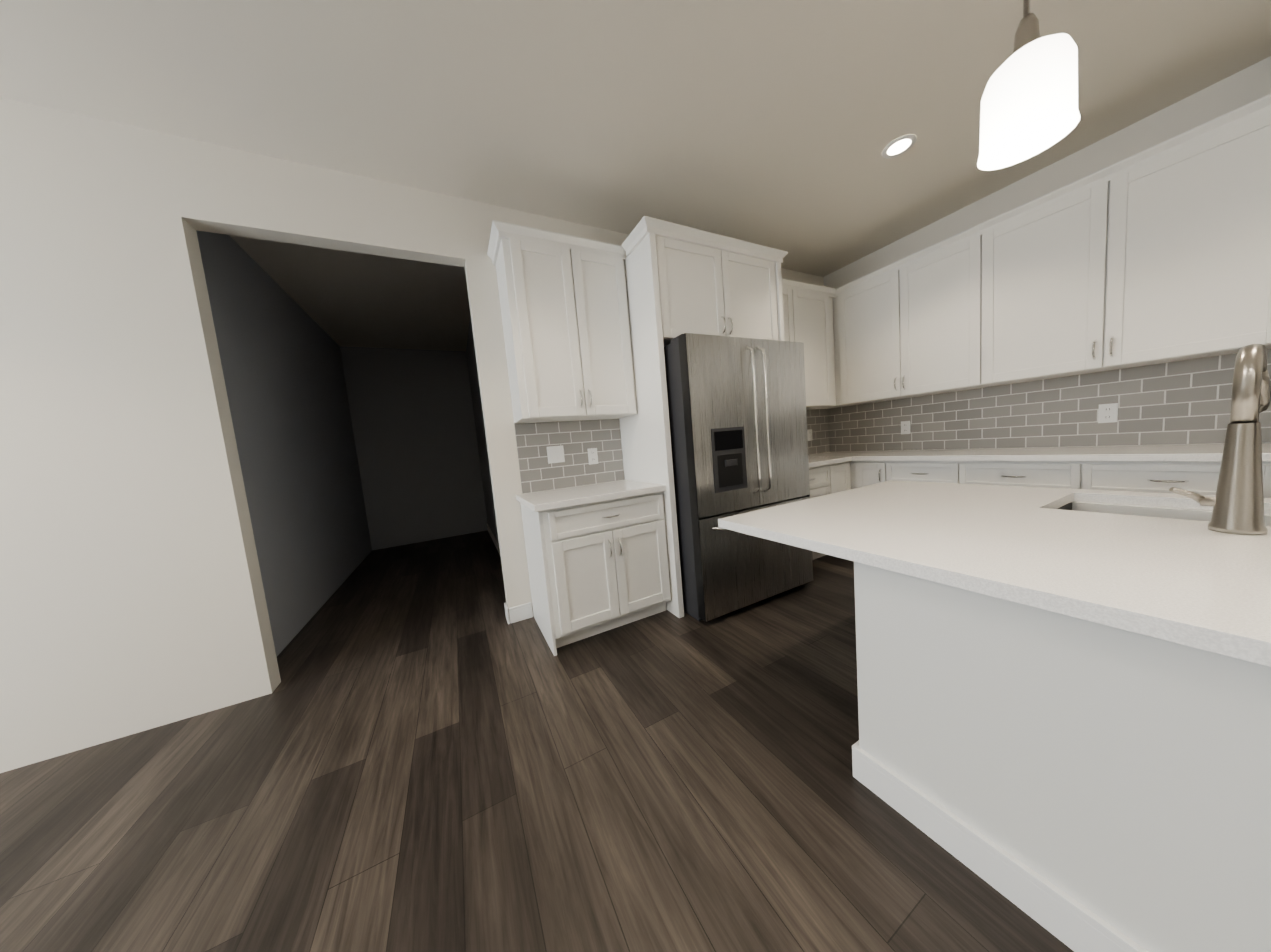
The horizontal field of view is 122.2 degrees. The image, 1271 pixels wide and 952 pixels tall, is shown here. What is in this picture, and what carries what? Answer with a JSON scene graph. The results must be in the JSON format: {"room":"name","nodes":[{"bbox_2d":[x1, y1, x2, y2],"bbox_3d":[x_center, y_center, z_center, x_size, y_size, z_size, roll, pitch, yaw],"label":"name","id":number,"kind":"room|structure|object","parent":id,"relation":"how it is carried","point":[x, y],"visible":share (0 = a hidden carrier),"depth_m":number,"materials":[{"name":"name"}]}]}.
{"room":"kitchen","nodes":[
{"label":"kitchen","id":0,"kind":"room"},
{"bbox_2d":[196,230,371,656],"bbox_3d":[-3.182,-0.273,3.372,0.115,2.880,3.485,-8,6,-27],"label":"wall","id":1,"kind":"structure","parent":0,"point":[282,364],"depth_m":2.85,"materials":[{"name":"grey paint"}]},
{"bbox_2d":[0,97,823,772],"bbox_3d":[-1.595,-0.300,2.165,8.600,2.880,0.115,-8,6,-27],"label":"wall","id":2,"kind":"structure","parent":0,"point":[132,598],"depth_m":1.69,"materials":[{"name":"beige paint"}]},
{"bbox_2d":[487,220,636,423],"bbox_3d":[-0.479,-0.972,2.430,0.859,1.139,0.384,-8,6,-27],"label":"upper cabinet","id":3,"kind":"object","parent":2,"relation":"attached to","point":[564,315],"visible":1,"depth_m":2.28,"materials":[{"name":"white paint"}]},
{"bbox_2d":[514,409,829,493],"bbox_3d":[0.707,-0.325,3.287,3.486,0.500,0.010,-8,6,-27],"label":"backsplash","id":4,"kind":"structure","parent":2,"relation":"attached to","point":[575,439],"depth_m":2.69,"materials":[{"name":"tile"}]},
{"bbox_2d":[547,445,564,463],"bbox_3d":[-0.592,-0.160,2.608,0.125,0.125,0.009,-8,6,-27],"label":"light switch","id":5,"kind":"object","parent":4,"relation":"attached to","point":[555,454],"visible":1,"depth_m":2.61,"materials":[{"name":"white plastic"}]},
{"bbox_2d":[587,448,597,464],"bbox_3d":[-0.333,-0.154,2.744,0.078,0.125,0.008,-8,6,-27],"label":"electrical outlet","id":6,"kind":"object","parent":4,"relation":"attached to","point":[592,456],"visible":1,"depth_m":2.74,"materials":[{"name":"white plastic"}]},
{"bbox_2d":[807,429,812,440],"bbox_3d":[1.946,-0.458,3.914,0.078,0.125,0.008,-8,6,-27],"label":"electrical outlet","id":7,"kind":"object","parent":4,"relation":"attached to","point":[809,433],"visible":0.94,"depth_m":3.91,"materials":[{"name":"white plastic"}]},
{"bbox_2d":[782,278,837,409],"bbox_3d":[1.439,-1.230,3.435,1.150,1.139,0.349,-8,6,-27],"label":"upper cabinet","id":8,"kind":"object","parent":2,"relation":"attached to","point":[810,315],"depth_m":3.41,"materials":[{"name":"white paint"}]},
{"bbox_2d":[340,346,487,549],"bbox_3d":[-3.297,-0.441,5.334,2.100,2.880,0.115,-8,6,-27],"label":"wall","id":9,"kind":"structure","parent":0,"point":[413,425],"depth_m":5.26,"materials":[{"name":"grey paint"}]},
{"bbox_2d":[466,314,498,543],"bbox_3d":[-1.693,-0.471,4.137,0.115,2.880,3.485,-8,6,-27],"label":"wall","id":10,"kind":"structure","parent":0,"point":[480,429],"depth_m":4.79,"materials":[{"name":"grey paint"}]},
{"bbox_2d":[487,524,532,623],"bbox_3d":[-1.668,0.920,4.138,0.176,0.115,3.614,-8,6,-27],"label":"baseboard","id":11,"kind":"structure","parent":10,"relation":"attached to","point":[518,613],"depth_m":2.55,"materials":[{"name":"white paint"}]},
{"bbox_2d":[0,530,1073,951],"bbox_3d":[-0.589,1.236,0.716,9.100,0.080,11.107,-8,6,-27],"label":"floor","id":12,"kind":"structure","parent":0,"point":[424,746],"depth_m":1.23,"materials":[{"name":"brown wood"}]},
{"bbox_2d":[516,480,670,655],"bbox_3d":[-0.284,0.551,2.449,0.863,0.915,0.654,-8,6,-27],"label":"base cabinet","id":13,"kind":"object","parent":12,"relation":"on","point":[597,558],"visible":1,"depth_m":2.19,"materials":[{"name":"white paint"}]},
{"bbox_2d":[619,216,787,617],"bbox_3d":[0.555,-0.382,2.815,1.256,2.557,0.703,-8,6,-27],"label":"surround","id":14,"kind":"object","parent":12,"relation":"on","point":[680,279],"visible":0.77,"depth_m":2.39,"materials":[{"name":"white paint"}]},
{"bbox_2d":[664,333,812,621],"bbox_3d":[0.653,-0.020,2.729,1.046,1.837,0.919,-8,6,-27],"label":"fridge","id":15,"kind":"object","parent":12,"relation":"on","point":[738,422],"visible":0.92,"depth_m":2.30,"materials":[{"name":"grey metal"}]},
{"bbox_2d":[809,463,839,559],"bbox_3d":[1.412,0.344,3.341,0.644,0.876,0.619,-8,6,-27],"label":"base cabinet","id":16,"kind":"object","parent":12,"relation":"on","point":[822,480],"depth_m":3.12,"materials":[{"name":"white paint"}]},
{"bbox_2d":[808,455,851,466],"bbox_3d":[1.475,-0.123,3.339,0.863,0.040,0.643,-8,6,-27],"label":"countertop","id":17,"kind":"structure","parent":16,"relation":"on","point":[814,460],"depth_m":3.20,"materials":[{"name":"white stone"}]},
{"bbox_2d":[836,463,847,491],"bbox_3d":[1.755,0.298,3.517,0.396,0.876,0.619,-8,6,-27],"label":"base cabinet","id":18,"kind":"object","parent":12,"relation":"on","point":[841,468],"depth_m":3.25,"materials":[{"name":"white paint"}]},
{"bbox_2d":[864,463,895,485],"bbox_3d":[2.420,0.262,3.285,0.619,0.876,0.327,-8,6,-27],"label":"base cabinet","id":19,"kind":"object","parent":12,"relation":"on","point":[874,473],"depth_m":3.08,"materials":[{"name":"white paint"}]},
{"bbox_2d":[896,463,971,483],"bbox_3d":[2.577,0.276,2.983,0.619,0.876,0.627,-8,6,-27],"label":"base cabinet","id":20,"kind":"object","parent":12,"relation":"on","point":[960,473],"depth_m":2.72,"materials":[{"name":"white paint"}]},
{"bbox_2d":[740,532,1270,951],"bbox_3d":[1.765,0.601,0.736,1.470,0.775,2.744,-8,6,-27],"label":"kitchen island","id":21,"kind":"object","parent":12,"relation":"on","point":[1064,706],"depth_m":0.76,"materials":[{"name":"white paint"}]},
{"bbox_2d":[718,480,1270,671],"bbox_3d":[1.710,0.194,0.732,1.488,0.040,2.868,-8,6,-27],"label":"island countertop","id":22,"kind":"structure","parent":21,"relation":"on","point":[1178,580],"depth_m":0.95,"materials":[{"name":"white stone"}]},
{"bbox_2d":[1062,500,1270,523],"bbox_3d":[2.001,0.262,1.108,0.454,0.236,0.904,-8,6,-27],"label":"sink","id":23,"kind":"object","parent":22,"relation":"in","point":[1199,512],"depth_m":1.41,"materials":[{"name":"silver metal"}]},
{"bbox_2d":[1169,344,1270,534],"bbox_3d":[1.742,-0.116,1.036,0.311,0.514,0.146,-8,6,-27],"label":"faucet","id":24,"kind":"object","parent":22,"relation":"on","point":[1236,502],"visible":1,"depth_m":0.95,"materials":[{"name":"silver metal"}]},
{"bbox_2d":[972,463,1103,489],"bbox_3d":[2.822,0.297,2.512,0.619,0.876,0.701,-8,6,-27],"label":"base cabinet","id":25,"kind":"object","parent":12,"relation":"on","point":[1088,476],"depth_m":2.23,"materials":[{"name":"white paint"}]},
{"bbox_2d":[1104,463,1270,497],"bbox_3d":[3.071,0.319,2.034,0.619,0.876,0.639,-8,6,-27],"label":"base cabinet","id":26,"kind":"object","parent":12,"relation":"on","point":[1194,468],"depth_m":1.84,"materials":[{"name":"white paint"}]},
{"bbox_2d":[820,443,1270,462],"bbox_3d":[2.580,-0.173,2.835,0.643,0.040,2.551,-8,6,-27],"label":"countertop","id":27,"kind":"structure","parent":26,"relation":"on","point":[1187,453],"depth_m":2.21,"materials":[{"name":"white stone"}]},
{"bbox_2d":[0,0,1270,350],"bbox_3d":[-0.843,-1.701,0.449,9.100,0.080,11.107,-8,6,-27],"label":"ceiling","id":28,"kind":"structure","parent":0,"point":[778,124],"depth_m":1.71,"materials":[{"name":"beige paint"}]},
{"bbox_2d":[882,134,916,158],"bbox_3d":[1.621,-2.023,2.159,0.172,0.006,0.172,-8,6,-27],"label":"recessed light","id":29,"kind":"object","parent":28,"relation":"in","point":[898,146],"visible":1,"depth_m":2.15,"materials":[{"name":"white paint"}]},
{"bbox_2d":[977,0,1079,170],"bbox_3d":[0.852,-1.295,0.760,0.158,1.068,0.158,-8,6,-27],"label":"pendant light","id":30,"kind":"object","parent":28,"relation":"hanging from","point":[1029,104],"visible":1,"depth_m":0.77,"materials":[{"name":"white glass"}]},
{"bbox_2d":[823,56,1270,451],"bbox_3d":[3.089,-0.738,2.537,0.115,2.880,11.107,-8,6,-27],"label":"wall","id":31,"kind":"structure","parent":0,"point":[1248,85],"depth_m":2.30,"materials":[{"name":"beige paint"}]},
{"bbox_2d":[842,218,993,405],"bbox_3d":[2.462,-1.288,3.101,0.349,1.139,1.135,-8,6,-27],"label":"upper cabinet","id":32,"kind":"object","parent":31,"relation":"attached to","point":[921,323],"depth_m":2.89,"materials":[{"name":"white paint"}]},
{"bbox_2d":[828,348,1270,451],"bbox_3d":[3.421,-0.468,1.819,0.010,0.584,5.103,-8,6,-27],"label":"backsplash","id":33,"kind":"structure","parent":31,"relation":"attached to","point":[1180,402],"depth_m":2.50,"materials":[{"name":"tile"}]},
{"bbox_2d":[901,421,909,433],"bbox_3d":[2.605,-0.466,3.385,0.008,0.125,0.078,-8,6,-27],"label":"electrical outlet","id":34,"kind":"object","parent":33,"relation":"attached to","point":[905,427],"visible":1,"depth_m":3.38,"materials":[{"name":"white plastic"}]},
{"bbox_2d":[1098,403,1117,422],"bbox_3d":[3.149,-0.418,2.338,0.008,0.125,0.078,-8,6,-27],"label":"electrical outlet","id":35,"kind":"object","parent":33,"relation":"attached to","point":[1107,413],"visible":1,"depth_m":2.34,"materials":[{"name":"white plastic"}]},
{"bbox_2d":[994,94,1270,385],"bbox_3d":[2.933,-1.246,2.193,0.349,1.139,1.176,-8,6,-27],"label":"upper cabinet","id":36,"kind":"object","parent":31,"relation":"attached to","point":[1158,253],"depth_m":1.97,"materials":[{"name":"white paint"}]}
]}

